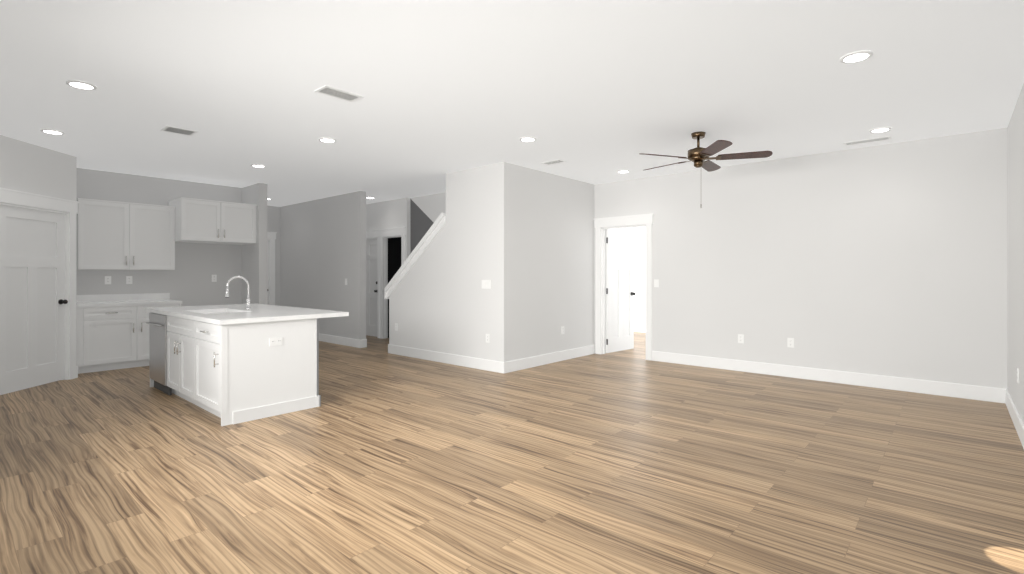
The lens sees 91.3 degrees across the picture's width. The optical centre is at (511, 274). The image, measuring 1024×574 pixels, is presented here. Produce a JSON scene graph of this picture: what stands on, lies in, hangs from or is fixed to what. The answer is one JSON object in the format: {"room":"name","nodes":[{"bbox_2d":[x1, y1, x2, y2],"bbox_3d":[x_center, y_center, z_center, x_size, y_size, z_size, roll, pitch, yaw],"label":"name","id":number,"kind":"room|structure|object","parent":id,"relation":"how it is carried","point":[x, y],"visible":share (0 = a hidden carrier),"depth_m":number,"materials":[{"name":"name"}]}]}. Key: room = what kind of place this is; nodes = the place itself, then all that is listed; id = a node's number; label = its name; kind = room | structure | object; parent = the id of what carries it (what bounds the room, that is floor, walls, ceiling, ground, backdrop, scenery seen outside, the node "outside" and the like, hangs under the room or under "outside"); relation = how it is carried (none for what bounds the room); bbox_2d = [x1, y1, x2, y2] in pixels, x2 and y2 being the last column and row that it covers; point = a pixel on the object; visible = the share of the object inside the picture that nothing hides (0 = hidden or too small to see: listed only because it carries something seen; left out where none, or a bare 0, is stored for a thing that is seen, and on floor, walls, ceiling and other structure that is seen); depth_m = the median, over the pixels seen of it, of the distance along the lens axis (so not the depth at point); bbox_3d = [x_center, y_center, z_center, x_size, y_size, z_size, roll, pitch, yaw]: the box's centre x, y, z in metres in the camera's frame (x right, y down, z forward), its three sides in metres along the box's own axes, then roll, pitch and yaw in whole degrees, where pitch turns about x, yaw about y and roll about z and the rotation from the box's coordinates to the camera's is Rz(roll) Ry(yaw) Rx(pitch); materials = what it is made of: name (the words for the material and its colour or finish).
{"room":"kitchen","nodes":[
{"label":"kitchen","id":0,"kind":"room"},
{"bbox_2d":[0,135,76,365],"bbox_3d":[-5.425,-0.090,5.538,0.120,2.740,1.360,0,0,-4],"label":"wall","id":1,"kind":"structure","parent":0,"point":[30,168],"depth_m":5.68,"materials":[{"name":"grey paint"}]},
{"bbox_2d":[0,205,67,394],"bbox_3d":[-5.417,0.268,5.662,0.658,2.000,0.648,0,0,41],"label":"pantry door","id":2,"kind":"structure","parent":1,"relation":"in","point":[33,301],"depth_m":5.63,"materials":[{"name":"white wood"}]},
{"bbox_2d":[0,187,78,379],"bbox_3d":[-5.417,0.188,5.646,0.151,2.185,1.145,0,0,-4],"label":"door frame","id":3,"kind":"structure","parent":1,"relation":"attached to","point":[10,197],"depth_m":6.09,"materials":[{"name":"white wood"}]},
{"bbox_2d":[77,168,241,305],"bbox_3d":[-5.331,-0.090,7.653,0.120,2.740,2.470,0,0,41],"label":"wall","id":4,"kind":"structure","parent":0,"point":[187,281],"depth_m":7.72,"materials":[{"name":"grey paint"}]},
{"bbox_2d":[105,276,110,283],"bbox_3d":[-5.729,0.080,7.104,0.008,0.116,0.072,0,0,41],"label":"electrical outlet","id":5,"kind":"object","parent":4,"relation":"attached to","point":[107,279],"visible":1,"depth_m":7.10,"materials":[{"name":"white plastic"}]},
{"bbox_2d":[77,198,175,269],"bbox_3d":[-5.468,-0.539,7.111,0.386,0.938,1.103,0,0,41],"label":"upper cabinet","id":6,"kind":"object","parent":4,"relation":"attached to","point":[114,235],"visible":0.98,"depth_m":6.97,"materials":[{"name":"white wood"}]},
{"bbox_2d":[126,276,131,283],"bbox_3d":[-5.567,0.080,7.288,0.008,0.116,0.072,0,0,41],"label":"electrical outlet","id":7,"kind":"object","parent":4,"relation":"attached to","point":[128,279],"visible":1,"depth_m":7.28,"materials":[{"name":"white plastic"}]},
{"bbox_2d":[168,197,256,244],"bbox_3d":[-4.656,-0.809,7.828,0.656,0.618,1.053,0,0,41],"label":"upper cabinet","id":8,"kind":"object","parent":4,"relation":"attached to","point":[208,221],"visible":1,"depth_m":7.58,"materials":[{"name":"white wood"}]},
{"bbox_2d":[212,275,216,281],"bbox_3d":[-4.830,0.060,8.124,0.008,0.116,0.072,0,0,41],"label":"electrical outlet","id":9,"kind":"object","parent":4,"relation":"attached to","point":[214,278],"visible":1,"depth_m":8.13,"materials":[{"name":"white plastic"}]},
{"bbox_2d":[242,183,266,303],"bbox_3d":[-4.250,-0.090,8.259,0.700,2.740,0.130,0,0,41],"label":"wall","id":10,"kind":"structure","parent":0,"point":[254,265],"depth_m":8.05,"materials":[{"name":"grey paint"}]},
{"bbox_2d":[267,206,279,305],"bbox_3d":[-3.718,-0.090,12.356,0.120,2.740,6.980,0,0,41],"label":"wall","id":11,"kind":"structure","parent":0,"point":[273,218],"depth_m":10.75,"materials":[{"name":"grey paint"}]},
{"bbox_2d":[267,240,268,304],"bbox_3d":[-5.428,0.268,10.398,0.171,2.000,0.736,0,0,41],"label":"door","id":12,"kind":"structure","parent":11,"relation":"in","point":[267,272],"depth_m":10.65,"materials":[{"name":"white wood"}]},
{"bbox_2d":[267,232,276,304],"bbox_3d":[-5.426,0.188,10.396,0.151,2.185,1.010,0,0,41],"label":"door frame","id":13,"kind":"structure","parent":11,"relation":"attached to","point":[271,237],"depth_m":10.66,"materials":[{"name":"white wood"}]},
{"bbox_2d":[366,198,409,259],"bbox_3d":[-3.127,-0.090,10.569,3.130,2.740,0.120,0,0,41],"label":"wall","id":14,"kind":"structure","parent":0,"point":[395,213],"depth_m":9.81,"materials":[{"name":"grey paint"}]},
{"bbox_2d":[366,239,376,336],"bbox_3d":[-2.999,0.268,10.457,0.866,2.000,0.176,0,0,41],"label":"front door","id":15,"kind":"structure","parent":14,"relation":"in","point":[371,287],"depth_m":10.37,"materials":[{"name":"white wood"}]},
{"bbox_2d":[366,229,379,337],"bbox_3d":[-3.009,0.188,10.446,1.140,2.185,0.151,0,0,41],"label":"door frame","id":16,"kind":"structure","parent":14,"relation":"attached to","point":[371,234],"depth_m":10.10,"materials":[{"name":"white wood"}]},
{"bbox_2d":[378,227,405,338],"bbox_3d":[-2.319,0.188,9.837,0.900,2.185,0.151,0,0,41],"label":"trim","id":17,"kind":"structure","parent":14,"relation":"attached to","point":[383,275],"depth_m":10.03,"materials":[{"name":"white wood"}]},
{"bbox_2d":[280,163,496,360],"bbox_3d":[-2.558,-0.090,8.734,6.410,2.740,0.120,0,0,41],"label":"wall","id":18,"kind":"structure","parent":0,"point":[441,300],"depth_m":7.66,"materials":[{"name":"grey paint"}]},
{"bbox_2d":[319,333,358,347],"bbox_3d":[-3.829,1.208,9.765,3.140,0.145,0.016,0,0,41],"label":"baseboard","id":19,"kind":"structure","parent":18,"relation":"attached to","point":[345,341],"depth_m":9.16,"materials":[{"name":"white wood"}]},
{"bbox_2d":[359,339,366,347],"bbox_3d":[-2.606,1.208,8.766,0.016,0.145,0.136,0,0,41],"label":"baseboard","id":20,"kind":"structure","parent":18,"relation":"attached to","point":[362,343],"depth_m":8.76,"materials":[{"name":"white"}]},
{"bbox_2d":[384,213,445,298],"bbox_3d":[-1.473,-0.249,7.778,1.477,1.297,0.210,0,0,41],"label":"trim","id":21,"kind":"structure","parent":18,"relation":"attached to","point":[418,250],"depth_m":7.67,"materials":[{"name":"white wood"}]},
{"bbox_2d":[388,344,502,372],"bbox_3d":[-1.058,1.208,7.321,2.530,0.145,0.016,0,0,41],"label":"baseboard","id":22,"kind":"structure","parent":18,"relation":"attached to","point":[477,363],"depth_m":7.18,"materials":[{"name":"white wood"}]},
{"bbox_2d":[482,280,490,288],"bbox_3d":[-0.348,0.130,6.697,0.164,0.116,0.012,0,0,41],"label":"light switch","id":23,"kind":"object","parent":18,"relation":"attached to","point":[486,284],"depth_m":6.69,"materials":[{"name":"white plastic"}]},
{"bbox_2d":[486,334,489,342],"bbox_3d":[-0.324,0.850,6.679,0.072,0.116,0.008,0,0,41],"label":"electrical outlet","id":24,"kind":"object","parent":18,"relation":"attached to","point":[487,338],"depth_m":6.67,"materials":[{"name":"white plastic"}]},
{"bbox_2d":[388,237,400,337],"bbox_3d":[-1.962,-0.090,10.242,0.770,2.740,0.930,0,0,41],"label":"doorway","id":25,"kind":"structure","parent":0,"point":[394,255],"depth_m":10.25,"materials":[{"name":"black"}]},
{"bbox_2d":[410,192,445,253],"bbox_3d":[-1.028,-0.090,8.792,2.370,2.740,0.070,0,0,41],"label":"wall","id":26,"kind":"structure","parent":0,"point":[421,222],"depth_m":9.29,"materials":[{"name":"grey paint"}]},
{"bbox_2d":[0,332,1023,573],"bbox_3d":[-0.820,1.330,7.009,11.540,0.100,11.170,0,0,41],"label":"floor","id":27,"kind":"structure","parent":0,"point":[380,460],"depth_m":3.17,"materials":[{"name":"brown wood"}]},
{"bbox_2d":[77,293,181,373],"bbox_3d":[-5.384,0.780,7.002,0.656,1.000,1.176,0,0,41],"label":"base cabinet","id":28,"kind":"object","parent":27,"relation":"on","point":[112,331],"visible":0.77,"depth_m":6.72,"materials":[{"name":"white wood"}]},
{"bbox_2d":[146,311,320,425],"bbox_3d":[-3.013,0.850,5.269,2.258,0.860,0.928,0,0,41],"label":"kitchen island","id":29,"kind":"object","parent":27,"relation":"on","point":[229,364],"depth_m":4.59,"materials":[{"name":"white wood"}]},
{"bbox_2d":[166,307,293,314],"bbox_3d":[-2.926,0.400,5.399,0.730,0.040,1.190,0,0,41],"label":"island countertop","id":30,"kind":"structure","parent":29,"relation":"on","point":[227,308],"depth_m":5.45,"materials":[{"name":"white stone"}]},
{"bbox_2d":[202,311,217,314],"bbox_3d":[-3.078,0.519,5.226,0.754,0.222,0.454,0,0,41],"label":"sink","id":31,"kind":"object","parent":30,"relation":"in","point":[203,312],"depth_m":5.43,"materials":[{"name":"white ceramic"}]},
{"bbox_2d":[225,276,250,308],"bbox_3d":[-2.955,0.196,5.403,0.080,0.366,0.262,0,0,41],"label":"faucet","id":32,"kind":"object","parent":30,"relation":"on","point":[227,293],"visible":1,"depth_m":5.43,"materials":[{"name":"silver metal"}]},
{"bbox_2d":[186,307,348,326],"bbox_3d":[-2.348,0.400,4.890,0.810,0.040,1.190,0,0,41],"label":"island countertop","id":33,"kind":"structure","parent":29,"relation":"on","point":[223,317],"depth_m":4.65,"materials":[{"name":"white stone"}]},
{"bbox_2d":[0,0,1023,206],"bbox_3d":[-0.820,-1.510,7.009,11.540,0.100,11.170,0,0,41],"label":"ceiling","id":34,"kind":"structure","parent":0,"point":[594,92],"depth_m":3.83,"materials":[{"name":"white paint"}]},
{"bbox_2d":[40,129,64,134],"bbox_3d":[-4.690,-1.454,5.114,0.184,0.010,0.184,0,0,41],"label":"recessed light","id":35,"kind":"object","parent":34,"relation":"in","point":[50,131],"visible":1,"depth_m":5.09,"materials":[{"name":"white plastic"}]},
{"bbox_2d":[66,80,96,89],"bbox_3d":[-3.310,-1.454,3.852,0.184,0.010,0.184,0,0,41],"label":"recessed light","id":36,"kind":"object","parent":34,"relation":"in","point":[81,85],"visible":0.98,"depth_m":3.84,"materials":[{"name":"white plastic"}]},
{"bbox_2d":[160,126,197,135],"bbox_3d":[-3.373,-1.456,5.080,0.230,0.006,0.270,0,0,41],"label":"ceiling vent","id":37,"kind":"object","parent":34,"relation":"in","point":[177,130],"visible":0.98,"depth_m":5.06,"materials":[{"name":"white plastic"}]},
{"bbox_2d":[251,164,265,167],"bbox_3d":[-3.398,-1.454,6.715,0.184,0.010,0.184,0,0,41],"label":"recessed light","id":38,"kind":"object","parent":34,"relation":"in","point":[258,165],"visible":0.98,"depth_m":6.68,"materials":[{"name":"white plastic"}]},
{"bbox_2d":[318,138,335,142],"bbox_3d":[-2.000,-1.454,5.429,0.184,0.010,0.184,0,0,41],"label":"recessed light","id":39,"kind":"object","parent":34,"relation":"in","point":[329,140],"visible":1,"depth_m":5.42,"materials":[{"name":"white plastic"}]},
{"bbox_2d":[314,85,362,101],"bbox_3d":[-1.395,-1.456,4.043,0.180,0.006,0.330,0,0,41],"label":"ceiling vent","id":40,"kind":"object","parent":34,"relation":"in","point":[337,93],"visible":0.98,"depth_m":4.03,"materials":[{"name":"white plastic"}]},
{"bbox_2d":[519,137,535,141],"bbox_3d":[0.171,-1.454,5.395,0.184,0.010,0.184,0,0,41],"label":"recessed light","id":41,"kind":"object","parent":34,"relation":"in","point":[527,139],"visible":1,"depth_m":5.38,"materials":[{"name":"white plastic"}]},
{"bbox_2d":[542,159,566,164],"bbox_3d":[0.541,-1.456,6.496,0.300,0.006,0.160,0,0,41],"label":"ceiling vent","id":42,"kind":"object","parent":34,"relation":"in","point":[553,162],"visible":0.98,"depth_m":6.50,"materials":[{"name":"white plastic"}]},
{"bbox_2d":[617,170,629,172],"bbox_3d":[1.574,-1.454,7.078,0.184,0.010,0.184,0,0,41],"label":"recessed light","id":43,"kind":"object","parent":34,"relation":"in","point":[623,171],"visible":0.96,"depth_m":7.06,"materials":[{"name":"white plastic"}]},
{"bbox_2d":[639,131,772,171],"bbox_3d":[1.941,-1.073,5.223,1.315,0.772,1.292,0,0,41],"label":"ceiling fan","id":44,"kind":"object","parent":34,"relation":"hanging from","point":[698,155],"visible":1,"depth_m":5.08,"materials":[{"name":"brown wood"}]},
{"bbox_2d":[840,51,872,62],"bbox_3d":[2.304,-1.454,3.354,0.184,0.010,0.184,0,0,41],"label":"recessed light","id":45,"kind":"object","parent":34,"relation":"in","point":[857,56],"visible":0.96,"depth_m":3.34,"materials":[{"name":"white plastic"}]},
{"bbox_2d":[843,136,890,145],"bbox_3d":[3.872,-1.456,5.465,0.420,0.006,0.150,0,0,41],"label":"ceiling vent","id":46,"kind":"object","parent":34,"relation":"in","point":[867,140],"visible":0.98,"depth_m":5.44,"materials":[{"name":"white plastic"}]},
{"bbox_2d":[869,127,891,132],"bbox_3d":[3.710,-1.454,5.048,0.184,0.010,0.184,0,0,41],"label":"recessed light","id":47,"kind":"object","parent":34,"relation":"in","point":[879,130],"visible":0.98,"depth_m":5.03,"materials":[{"name":"white plastic"}]},
{"bbox_2d":[497,162,593,361],"bbox_3d":[0.612,-0.090,7.393,0.120,2.740,2.300,0,0,41],"label":"wall","id":48,"kind":"structure","parent":0,"point":[545,257],"depth_m":7.10,"materials":[{"name":"grey paint"}]},
{"bbox_2d":[503,345,594,372],"bbox_3d":[0.613,1.208,7.291,0.016,0.145,2.180,0,0,41],"label":"baseboard","id":49,"kind":"structure","parent":48,"relation":"attached to","point":[523,363],"depth_m":7.14,"materials":[{"name":"white wood"}]},
{"bbox_2d":[605,229,635,352],"bbox_3d":[1.823,0.268,8.336,0.177,2.000,0.760,0,0,41],"label":"bedroom door","id":50,"kind":"structure","parent":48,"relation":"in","point":[620,293],"depth_m":8.32,"materials":[{"name":"white wood"}]},
{"bbox_2d":[625,227,645,331],"bbox_3d":[3.813,-0.090,10.336,3.350,2.740,0.050,0,0,41],"label":"wall","id":51,"kind":"structure","parent":0,"point":[640,279],"depth_m":11.16,"materials":[{"name":"white paint"}]},
{"bbox_2d":[594,128,1006,388],"bbox_3d":[3.167,-0.090,6.593,4.770,2.740,0.120,0,0,41],"label":"wall","id":52,"kind":"structure","parent":0,"point":[887,260],"depth_m":5.88,"materials":[{"name":"grey paint"}]},
{"bbox_2d":[593,214,653,360],"bbox_3d":[1.764,0.188,7.830,1.029,2.185,0.180,0,0,41],"label":"door frame","id":53,"kind":"structure","parent":52,"relation":"attached to","point":[624,221],"depth_m":7.96,"materials":[{"name":"white wood"}]},
{"bbox_2d":[654,279,658,286],"bbox_3d":[2.136,0.130,7.413,0.072,0.116,0.012,0,0,41],"label":"light switch","id":54,"kind":"object","parent":52,"relation":"attached to","point":[656,282],"visible":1,"depth_m":7.41,"materials":[{"name":"white plastic"}]},
{"bbox_2d":[738,334,743,342],"bbox_3d":[3.028,0.850,6.630,0.072,0.116,0.008,0,0,41],"label":"electrical outlet","id":55,"kind":"object","parent":52,"relation":"attached to","point":[740,338],"visible":1,"depth_m":6.63,"materials":[{"name":"white plastic"}]},
{"bbox_2d":[787,338,793,347],"bbox_3d":[3.471,0.850,6.240,0.072,0.116,0.008,0,0,41],"label":"electrical outlet","id":56,"kind":"object","parent":52,"relation":"attached to","point":[790,342],"visible":1,"depth_m":6.24,"materials":[{"name":"white plastic"}]},
{"bbox_2d":[652,351,1004,402],"bbox_3d":[3.498,1.208,6.210,3.766,0.145,0.016,0,0,41],"label":"baseboard","id":57,"kind":"structure","parent":52,"relation":"attached to","point":[982,393],"depth_m":5.85,"materials":[{"name":"white wood"}]},
{"bbox_2d":[1007,83,1023,423],"bbox_3d":[2.405,-0.090,2.032,0.120,2.740,7.970,0,0,41],"label":"wall","id":58,"kind":"structure","parent":0,"point":[1015,245],"depth_m":4.25,"materials":[{"name":"grey paint"}]},
{"bbox_2d":[1005,389,1023,448],"bbox_3d":[2.349,1.208,2.071,0.016,0.145,7.714,0,0,41],"label":"baseboard","id":59,"kind":"structure","parent":58,"relation":"attached to","point":[1015,417],"depth_m":4.15,"materials":[{"name":"white wood"}]},
{"bbox_2d":[1017,368,1018,382],"bbox_3d":[4.165,0.830,4.126,0.008,0.116,0.072,0,0,41],"label":"outlet","id":60,"kind":"object","parent":58,"relation":"attached to","point":[1017,375],"visible":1,"depth_m":4.12,"materials":[{"name":"white plastic"}]}
]}

